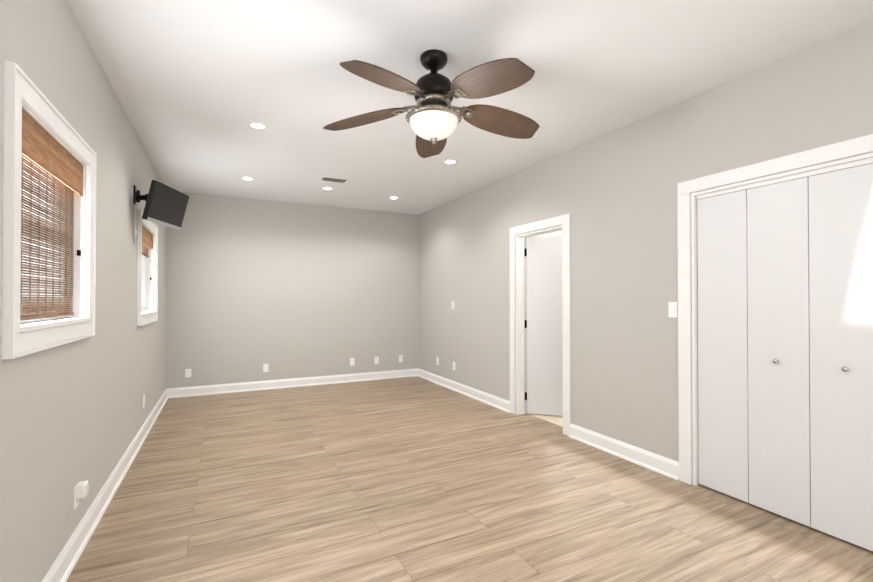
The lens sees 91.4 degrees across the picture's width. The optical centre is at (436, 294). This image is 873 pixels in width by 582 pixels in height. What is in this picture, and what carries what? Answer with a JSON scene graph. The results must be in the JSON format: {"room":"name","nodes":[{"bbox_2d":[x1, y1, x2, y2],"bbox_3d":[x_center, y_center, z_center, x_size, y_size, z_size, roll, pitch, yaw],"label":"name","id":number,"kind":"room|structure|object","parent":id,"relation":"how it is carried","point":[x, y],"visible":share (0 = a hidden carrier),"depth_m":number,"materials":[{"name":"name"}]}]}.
{"room":"empty bedroom","nodes":[
{"label":"empty bedroom","id":0,"kind":"room"},
{"bbox_2d":[0,0,166,581],"bbox_3d":[-1.639,-0.042,1.604,0.140,2.740,9.192,0,-1,-27],"label":"wall","id":1,"kind":"structure","parent":0,"point":[73,414],"depth_m":2.20,"materials":[{"name":"grey paint"}]},
{"bbox_2d":[2,60,96,358],"bbox_3d":[-1.767,-0.289,1.916,0.157,1.030,1.055,0,-1,-27],"label":"window","id":2,"kind":"structure","parent":1,"relation":"in","point":[67,307],"depth_m":1.87,"materials":[{"name":"white wood"}]},
{"bbox_2d":[74,483,78,509],"bbox_3d":[-1.856,1.038,2.198,0.009,0.115,0.070,0,-1,-27],"label":"electrical outlet plate","id":3,"kind":"object","parent":1,"relation":"attached to","point":[76,502],"visible":0.54,"depth_m":2.17,"materials":[{"name":"white plastic"}]},
{"bbox_2d":[76,480,88,498],"bbox_3d":[-1.835,1.010,2.209,0.044,0.073,0.060,0,-1,-27],"label":"plug-in device","id":4,"kind":"object","parent":3,"relation":"attached to","point":[82,489],"visible":1,"depth_m":2.19,"materials":[{"name":"white plastic"}]},
{"bbox_2d":[42,388,169,581],"bbox_3d":[-1.562,1.266,1.631,0.030,0.125,8.912,0,-1,-27],"label":"baseboard","id":5,"kind":"structure","parent":1,"relation":"attached to","point":[64,564],"depth_m":2.52,"materials":[{"name":"white wood"}]},
{"bbox_2d":[137,209,157,325],"bbox_3d":[-2.899,-0.235,4.186,0.157,1.030,1.055,0,-1,-27],"label":"window","id":6,"kind":"structure","parent":1,"relation":"in","point":[147,269],"depth_m":4.44,"materials":[{"name":"white wood"}]},
{"bbox_2d":[133,180,188,242],"bbox_3d":[-2.362,-0.678,3.653,0.390,0.487,0.522,0,-1,-27],"label":"wall-mounted tv","id":7,"kind":"object","parent":1,"relation":"attached to","point":[165,205],"visible":1,"depth_m":3.58,"materials":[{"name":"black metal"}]},
{"bbox_2d":[166,192,418,388],"bbox_3d":[-1.967,-0.001,6.498,3.642,2.740,0.140,0,-1,-27],"label":"wall","id":8,"kind":"structure","parent":0,"point":[286,290],"depth_m":6.29,"materials":[{"name":"grey paint"}]},
{"bbox_2d":[185,369,190,377],"bbox_3d":[-3.334,1.053,5.724,0.070,0.115,0.009,0,-1,-27],"label":"outlet","id":9,"kind":"object","parent":8,"relation":"attached to","point":[187,372],"visible":1,"depth_m":5.72,"materials":[{"name":"white plastic"}]},
{"bbox_2d":[263,364,267,371],"bbox_3d":[-2.466,1.056,6.157,0.070,0.115,0.009,0,-1,-27],"label":"outlet","id":10,"kind":"object","parent":8,"relation":"attached to","point":[265,367],"visible":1,"depth_m":6.15,"materials":[{"name":"white plastic"}]},
{"bbox_2d":[170,368,417,397],"bbox_3d":[-1.902,1.306,6.424,3.582,0.125,0.030,0,-1,-27],"label":"baseboard","id":11,"kind":"structure","parent":8,"relation":"attached to","point":[332,379],"depth_m":6.27,"materials":[{"name":"white wood"}]},
{"bbox_2d":[350,358,353,365],"bbox_3d":[-1.330,1.061,6.724,0.070,0.115,0.009,0,-1,-27],"label":"outlet","id":12,"kind":"object","parent":8,"relation":"attached to","point":[351,361],"visible":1,"depth_m":6.72,"materials":[{"name":"white plastic"}]},
{"bbox_2d":[374,357,378,363],"bbox_3d":[-0.972,1.063,6.902,0.070,0.115,0.009,0,-1,-27],"label":"outlet","id":13,"kind":"object","parent":8,"relation":"attached to","point":[376,360],"visible":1,"depth_m":6.90,"materials":[{"name":"white plastic"}]},
{"bbox_2d":[66,376,872,581],"bbox_3d":[0.769,1.386,2.793,5.522,0.103,9.192,0,-1,-27],"label":"floor","id":14,"kind":"structure","parent":0,"point":[412,479],"depth_m":2.68,"materials":[{"name":"brown wood"}]},
{"bbox_2d":[66,0,872,214],"bbox_3d":[0.054,-1.455,2.460,3.922,0.100,9.192,0,-1,-27],"label":"ceiling","id":15,"kind":"structure","parent":0,"point":[198,86],"depth_m":2.68,"materials":[{"name":"white paint"}]},
{"bbox_2d":[241,177,254,180],"bbox_3d":[-2.245,-1.379,5.061,0.156,0.006,0.156,0,-1,-27],"label":"recessed light","id":16,"kind":"object","parent":15,"relation":"in","point":[248,178],"visible":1,"depth_m":5.05,"materials":[{"name":"white plastic"}]},
{"bbox_2d":[248,122,267,129],"bbox_3d":[-1.472,-1.392,3.513,0.156,0.006,0.156,0,-1,-27],"label":"recessed light","id":17,"kind":"object","parent":15,"relation":"in","point":[258,125],"visible":1,"depth_m":3.50,"materials":[{"name":"white"}]},
{"bbox_2d":[321,187,332,189],"bbox_3d":[-1.412,-1.375,5.521,0.156,0.006,0.156,0,-1,-27],"label":"recessed light","id":18,"kind":"object","parent":15,"relation":"in","point":[326,188],"visible":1,"depth_m":5.51,"materials":[{"name":"white"}]},
{"bbox_2d":[319,176,348,182],"bbox_3d":[-1.229,-1.378,5.109,0.320,0.009,0.180,0,-1,-27],"label":"ceiling vent","id":19,"kind":"object","parent":15,"relation":"in","point":[331,179],"visible":1,"depth_m":5.08,"materials":[{"name":"white metal"}]},
{"bbox_2d":[323,49,539,157],"bbox_3d":[0.025,-1.145,2.523,1.335,0.518,1.352,0,-1,-27],"label":"ceiling fan","id":20,"kind":"object","parent":15,"relation":"hanging from","point":[434,117],"visible":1,"depth_m":2.42,"materials":[{"name":"brown wood"}]},
{"bbox_2d":[443,159,457,164],"bbox_3d":[0.143,-1.385,4.442,0.156,0.006,0.156,0,-1,-27],"label":"recessed light","id":21,"kind":"object","parent":15,"relation":"in","point":[450,161],"visible":1,"depth_m":4.43,"materials":[{"name":"white"}]},
{"bbox_2d":[532,231,561,236],"bbox_3d":[1.603,-0.009,5.516,1.590,2.740,0.100,0,-1,-27],"label":"wall","id":22,"kind":"structure","parent":0,"point":[558,233],"depth_m":5.38,"materials":[{"name":"grey paint"}]},
{"bbox_2d":[418,19,872,484],"bbox_3d":[1.746,-0.028,3.292,0.140,2.740,9.192,0,-1,-27],"label":"wall","id":23,"kind":"structure","parent":0,"point":[614,194],"depth_m":3.52,"materials":[{"name":"grey paint"}]},
{"bbox_2d":[418,368,509,412],"bbox_3d":[0.270,1.303,6.049,0.030,0.125,2.575,0,-1,-27],"label":"baseboard","id":24,"kind":"structure","parent":23,"relation":"attached to","point":[492,400],"depth_m":5.73,"materials":[{"name":"white wood"}]},
{"bbox_2d":[510,213,570,435],"bbox_3d":[1.132,0.290,4.519,0.176,2.125,0.950,0,-1,-27],"label":"door frame","id":25,"kind":"structure","parent":23,"relation":"attached to","point":[518,368],"depth_m":4.82,"materials":[{"name":"white wood"}]},
{"bbox_2d":[524,236,562,415],"bbox_3d":[1.373,0.344,4.745,0.572,1.996,0.537,0,-1,-27],"label":"door leaf","id":26,"kind":"structure","parent":23,"relation":"in","point":[544,392],"depth_m":4.78,"materials":[{"name":"white wood"}]},
{"bbox_2d":[569,423,678,480],"bbox_3d":[1.510,1.282,3.564,0.030,0.125,1.082,0,-1,-27],"label":"baseboard","id":27,"kind":"structure","parent":23,"relation":"attached to","point":[665,466],"depth_m":3.46,"materials":[{"name":"white wood"}]},
{"bbox_2d":[668,302,677,317],"bbox_3d":[1.739,0.111,3.136,0.011,0.115,0.070,0,-1,-27],"label":"switch plate","id":28,"kind":"object","parent":23,"relation":"attached to","point":[672,309],"visible":1,"depth_m":3.13,"materials":[{"name":"white plastic"}]},
{"bbox_2d":[677,134,872,485],"bbox_3d":[2.157,0.260,2.447,0.159,2.151,1.510,0,-1,-27],"label":"trim","id":29,"kind":"structure","parent":23,"relation":"attached to","point":[687,198],"depth_m":3.00,"materials":[{"name":"white wood"}]},
{"bbox_2d":[697,163,872,550],"bbox_3d":[2.129,0.323,2.432,0.060,2.000,1.279,0,-1,-27],"label":"bifold closet doors","id":30,"kind":"structure","parent":23,"relation":"in","point":[785,344],"depth_m":2.50,"materials":[{"name":"white wood"}]},
{"label":"outside","id":31,"kind":"structure","parent":0,"visible":0},
{"bbox_2d":[21,157,51,321],"bbox_3d":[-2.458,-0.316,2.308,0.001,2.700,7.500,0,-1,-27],"label":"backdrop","id":32,"kind":"structure","parent":31,"point":[34,219],"depth_m":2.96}
]}

